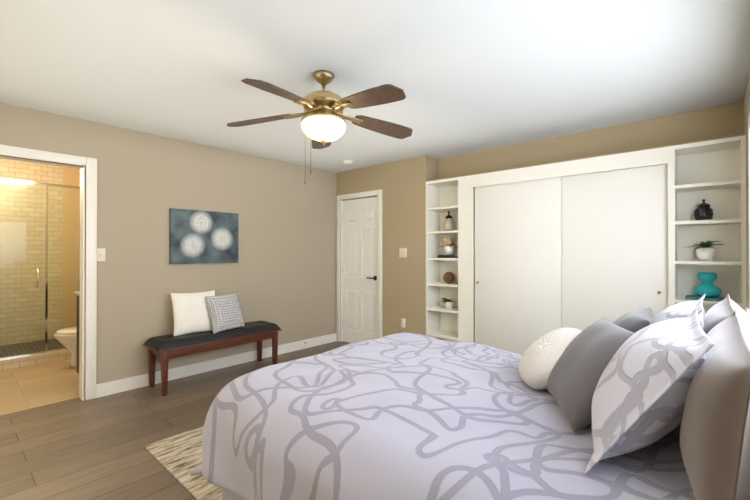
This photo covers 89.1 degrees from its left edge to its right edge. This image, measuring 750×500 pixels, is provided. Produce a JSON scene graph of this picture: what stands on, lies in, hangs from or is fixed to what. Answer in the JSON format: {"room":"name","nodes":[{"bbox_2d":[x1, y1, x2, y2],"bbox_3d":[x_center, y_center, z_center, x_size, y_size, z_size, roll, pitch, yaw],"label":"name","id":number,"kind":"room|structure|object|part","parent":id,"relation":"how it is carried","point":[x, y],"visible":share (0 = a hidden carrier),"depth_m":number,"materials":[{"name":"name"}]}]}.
{"room":"bedroom","nodes":[
{"label":"bedroom","id":0,"kind":"room"},
{"bbox_2d":[62,167,79,328],"bbox_3d":[-4.483,0.009,5.786,0.100,2.620,0.440,0,0,42],"label":"wall","id":1,"kind":"structure","parent":0,"point":[71,176],"depth_m":5.65,"materials":[{"name":"beige paint"}]},
{"bbox_2d":[0,158,61,345],"bbox_3d":[-5.379,0.005,4.776,0.100,2.620,2.260,0,0,42],"label":"wall tile","id":2,"kind":"structure","parent":1,"relation":"attached to","point":[25,171],"depth_m":5.31,"materials":[{"name":"beige tile"}]},
{"bbox_2d":[0,102,336,398],"bbox_3d":[-1.987,-0.059,4.019,0.120,2.740,4.770,0,0,42],"label":"wall","id":3,"kind":"structure","parent":0,"point":[281,273],"depth_m":3.94,"materials":[{"name":"beige paint"}]},
{"bbox_2d":[0,144,96,400],"bbox_3d":[-2.833,0.249,3.051,0.138,2.115,0.970,0,0,42],"label":"door frame","id":4,"kind":"structure","parent":3,"relation":"attached to","point":[88,284],"depth_m":3.32,"materials":[{"name":"white wood"}]},
{"bbox_2d":[97,248,104,260],"bbox_3d":[-2.447,0.043,3.398,0.014,0.116,0.072,0,0,42],"label":"light switch","id":5,"kind":"object","parent":3,"relation":"attached to","point":[100,254],"visible":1,"depth_m":3.40,"materials":[{"name":"beige plastic"}]},
{"bbox_2d":[169,208,237,263],"bbox_3d":[-1.815,-0.139,4.095,0.032,0.560,0.730,0,0,42],"label":"framed picture","id":6,"kind":"object","parent":3,"relation":"attached to","point":[197,236],"visible":0.94,"depth_m":4.05,"materials":[{"name":"fabric"}]},
{"bbox_2d":[96,333,335,397],"bbox_3d":[-1.510,1.255,4.450,0.015,0.115,2.885,0,0,42],"label":"baseboard","id":7,"kind":"structure","parent":3,"relation":"attached to","point":[119,386],"depth_m":4.06,"materials":[{"name":"white wood"}]},
{"bbox_2d":[0,341,349,499],"bbox_3d":[-1.465,1.349,3.576,7.540,0.080,5.670,0,0,42],"label":"floor","id":8,"kind":"structure","parent":0,"point":[78,448],"depth_m":2.77,"materials":[{"name":"brown wood"}]},
{"bbox_2d":[0,339,70,370],"bbox_3d":[-4.803,1.257,4.319,1.360,0.110,2.150,0,0,42],"label":"pan","id":9,"kind":"object","parent":8,"relation":"on","point":[30,360],"depth_m":4.54,"materials":[{"name":"tile"}]},
{"bbox_2d":[0,178,79,359],"bbox_3d":[-4.335,0.205,3.915,0.074,1.990,2.138,0,0,42],"label":"glass wall","id":10,"kind":"structure","parent":9,"relation":"on","point":[47,185],"depth_m":4.47,"materials":[{"name":"clear glass"}]},
{"bbox_2d":[53,326,76,367],"bbox_3d":[-3.252,0.925,4.412,0.420,0.775,0.735,0,0,42],"label":"toilet","id":11,"kind":"object","parent":8,"relation":"on","point":[66,338],"visible":0.19,"depth_m":4.17,"materials":[{"name":"white ceramic"}]},
{"bbox_2d":[74,291,79,373],"bbox_3d":[-2.567,0.863,3.898,0.568,0.895,0.715,0,0,42],"label":"bathroom vanity","id":12,"kind":"object","parent":8,"relation":"on","point":[77,293],"visible":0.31,"depth_m":3.78,"materials":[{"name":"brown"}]},
{"bbox_2d":[144,426,221,499],"bbox_3d":[0.101,1.298,2.508,2.440,0.011,2.150,0,0,42],"label":"rug","id":13,"kind":"object","parent":8,"relation":"on","point":[179,457],"visible":0.21,"depth_m":2.35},
{"bbox_2d":[190,294,749,499],"bbox_3d":[0.424,0.750,1.877,2.154,1.078,1.794,0,0,42],"label":"bed","id":14,"kind":"object","parent":13,"relation":"on","point":[641,404],"visible":1,"depth_m":1.30,"materials":[{"name":"white fabric"}]},
{"bbox_2d":[519,327,581,389],"bbox_3d":[0.829,0.498,1.766,0.360,0.171,0.420,-41,-8,9],"label":"pillow","id":15,"kind":"object","parent":14,"relation":"on","point":[538,364],"depth_m":1.67,"materials":[{"name":"white fabric"}]},
{"bbox_2d":[546,318,633,431],"bbox_3d":[0.845,0.456,1.484,0.169,0.420,0.480,41,7,9],"label":"pillow","id":16,"kind":"object","parent":14,"relation":"on","point":[576,360],"depth_m":1.40,"materials":[{"name":"grey fabric"}]},
{"bbox_2d":[613,307,652,332],"bbox_3d":[1.140,0.453,1.784,0.169,0.420,0.480,42,23,29],"label":"pillow","id":17,"kind":"object","parent":14,"relation":"on","point":[635,320],"depth_m":1.64,"materials":[{"name":"grey fabric"}]},
{"bbox_2d":[143,290,281,395],"bbox_3d":[-1.629,0.868,3.965,0.390,0.886,1.290,0,0,42],"label":"bench","id":18,"kind":"object","parent":8,"relation":"on","point":[207,321],"visible":1,"depth_m":3.80,"materials":[{"name":"brown wood"}]},
{"bbox_2d":[170,290,214,335],"bbox_3d":[-1.812,0.630,3.841,0.440,0.440,0.141,0,-16,-42],"label":"pillow","id":19,"kind":"object","parent":18,"relation":"on","point":[191,315],"depth_m":3.76,"materials":[{"name":"white fabric"}]},
{"bbox_3d":[-1.629,1.103,3.964,0.390,0.415,1.290,0,0,42],"label":"frame","id":20,"kind":"part","parent":18,"relation":"part of","materials":[{"name":"brown wood"}]},
{"bbox_2d":[144,321,280,350],"bbox_3d":[-1.629,0.862,3.965,0.382,0.068,1.282,0,0,42],"label":"cushion","id":21,"kind":"object","parent":18,"relation":"on","point":[176,341],"depth_m":3.74,"materials":[{"name":"black leather"}]},
{"bbox_2d":[205,293,244,333],"bbox_3d":[-1.559,0.650,3.978,0.132,0.400,0.400,-23,-11,28],"label":"pillow","id":22,"kind":"object","parent":18,"relation":"on","point":[223,315],"depth_m":3.89,"materials":[{"name":"grey fabric"}]},
{"bbox_2d":[0,0,749,172],"bbox_3d":[-0.189,-1.185,2.744,4.510,0.100,5.240,0,0,42],"label":"ceiling","id":23,"kind":"structure","parent":0,"point":[469,76],"depth_m":2.35,"materials":[{"name":"white paint"}]},
{"bbox_2d":[227,70,412,183],"bbox_3d":[-0.302,-0.771,2.427,1.244,0.729,1.276,0,0,42],"label":"ceiling fan","id":24,"kind":"object","parent":23,"relation":"hanging from","point":[324,124],"visible":1,"depth_m":2.37,"materials":[{"name":"brown wood"}]},
{"bbox_3d":[-0.332,-0.767,2.467,0.284,0.122,0.284,0,0,42],"label":"lamp shade","id":25,"kind":"part","parent":24,"relation":"part of","materials":[{"name":"white glass"}]},
{"bbox_2d":[343,160,352,163],"bbox_3d":[-0.344,-1.107,4.806,0.124,0.036,0.124,0,0,42],"label":"smoke detector","id":26,"kind":"object","parent":23,"relation":"attached to","point":[347,161],"visible":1,"depth_m":4.76,"materials":[{"name":"white plastic"}]},
{"bbox_2d":[337,155,437,341],"bbox_3d":[0.244,0.097,5.275,1.550,2.440,0.670,0,0,42],"label":"wall","id":27,"kind":"structure","parent":0,"point":[401,184],"depth_m":4.75,"materials":[{"name":"beige paint"}]},
{"bbox_2d":[336,189,381,341],"bbox_3d":[-0.185,0.264,5.288,0.860,2.105,0.158,0,0,42],"label":"door frame","id":28,"kind":"structure","parent":27,"relation":"attached to","point":[366,194],"depth_m":5.11,"materials":[{"name":"white wood"}]},
{"bbox_2d":[342,197,376,342],"bbox_3d":[-0.218,0.300,5.250,0.704,2.018,0.090,0,0,42],"label":"back door","id":29,"kind":"structure","parent":27,"relation":"in","point":[359,269],"depth_m":5.26,"materials":[{"name":"white wood"}]},
{"bbox_2d":[401,318,404,327],"bbox_3d":[0.348,0.904,4.725,0.072,0.116,0.008,0,0,42],"label":"outlet","id":30,"kind":"object","parent":27,"relation":"attached to","point":[403,322],"visible":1,"depth_m":4.72,"materials":[{"name":"beige plastic"}]},
{"bbox_2d":[399,248,406,256],"bbox_3d":[0.347,0.034,4.728,0.118,0.116,0.011,0,0,42],"label":"light switch","id":31,"kind":"object","parent":27,"relation":"attached to","point":[402,252],"visible":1,"depth_m":4.73,"materials":[{"name":"beige plastic"}]},
{"bbox_2d":[426,135,745,342],"bbox_3d":[1.716,0.249,3.716,2.720,2.120,0.306,0,0,42],"label":"built-in shelves","id":32,"kind":"object","parent":27,"relation":"attached to","point":[712,173],"depth_m":3.14,"materials":[{"name":"white wood"}]},
{"bbox_2d":[437,255,457,257],"bbox_3d":[0.877,0.076,4.466,0.241,0.034,0.161,0,0,42],"label":"books","id":33,"kind":"object","parent":32,"relation":"on","point":[447,256],"visible":0.83,"depth_m":4.39,"materials":[{"name":"black"}]},
{"bbox_2d":[440,237,457,254],"bbox_3d":[0.884,-0.049,4.459,0.211,0.215,0.227,0,0,42],"label":"flowers","id":34,"kind":"object","parent":33,"relation":"on","point":[448,247],"visible":1,"depth_m":4.43,"materials":[{"name":"white ceramic"}]},
{"bbox_2d":[440,297,455,308],"bbox_3d":[0.868,0.620,4.446,0.272,0.125,0.230,0,0,42],"label":"potted plant","id":35,"kind":"object","parent":32,"relation":"on","point":[448,303],"visible":0.98,"depth_m":4.44,"materials":[{"name":"white"}]},
{"bbox_2d":[443,211,454,230],"bbox_3d":[0.869,-0.339,4.475,0.132,0.244,0.132,0,0,42],"label":"jar","id":36,"kind":"object","parent":32,"relation":"on","point":[448,224],"visible":0.83,"depth_m":4.43,"materials":[{"name":"beige ceramic"}]},
{"bbox_2d":[443,272,454,283],"bbox_3d":[0.869,0.325,4.471,0.136,0.141,0.141,0,0,42],"label":"ball","id":37,"kind":"object","parent":32,"relation":"on","point":[449,278],"visible":1,"depth_m":4.43,"materials":[{"name":"brown wood"}]},
{"bbox_2d":[475,164,667,354],"bbox_3d":[1.710,0.302,3.579,1.660,1.978,0.091,0,0,42],"label":"sliding closet doors","id":38,"kind":"structure","parent":32,"relation":"in","point":[581,252],"depth_m":3.54,"materials":[{"name":"white wood"}]},
{"bbox_2d":[694,199,712,219],"bbox_3d":[2.563,-0.311,2.971,0.115,0.174,0.112,0,0,42],"label":"jar","id":39,"kind":"object","parent":32,"relation":"on","point":[703,211],"visible":0.79,"depth_m":2.94,"materials":[{"name":"black ceramic"}]},
{"bbox_2d":[684,241,724,260],"bbox_3d":[2.563,0.005,2.967,0.247,0.161,0.309,0,0,42],"label":"potted plant","id":40,"kind":"object","parent":32,"relation":"on","point":[704,252],"visible":1,"depth_m":2.93,"materials":[{"name":"white"}]},
{"bbox_2d":[685,295,726,301],"bbox_3d":[2.579,0.376,2.955,0.261,0.020,0.181,0,0,42],"label":"books","id":41,"kind":"object","parent":32,"relation":"on","point":[696,297],"visible":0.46,"depth_m":2.93,"materials":[{"name":"teal"}]},
{"bbox_2d":[693,272,721,297],"bbox_3d":[2.579,0.270,2.955,0.168,0.192,0.168,0,0,42],"label":"vase","id":42,"kind":"object","parent":41,"relation":"on","point":[708,288],"visible":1,"depth_m":2.91,"materials":[{"name":"teal glass"}]},
{"bbox_2d":[426,102,745,181],"bbox_3d":[1.750,-0.970,3.760,2.720,0.320,0.386,0,0,42],"label":"wall","id":43,"kind":"structure","parent":0,"point":[715,123],"depth_m":3.49,"materials":[{"name":"beige paint"}]},
{"bbox_2d":[743,70,749,307],"bbox_3d":[1.453,0.078,1.281,0.120,2.440,5.240,0,0,42],"label":"wall","id":44,"kind":"structure","parent":0,"point":[746,106],"depth_m":2.60,"materials":[{"name":"beige paint"}]},
{"bbox_2d":[745,114,749,315],"bbox_3d":[1.404,-0.172,1.279,0.110,1.270,2.740,0,0,42],"label":"window","id":45,"kind":"structure","parent":44,"relation":"in","point":[747,310],"depth_m":2.27,"materials":[{"name":"white"}]}
]}

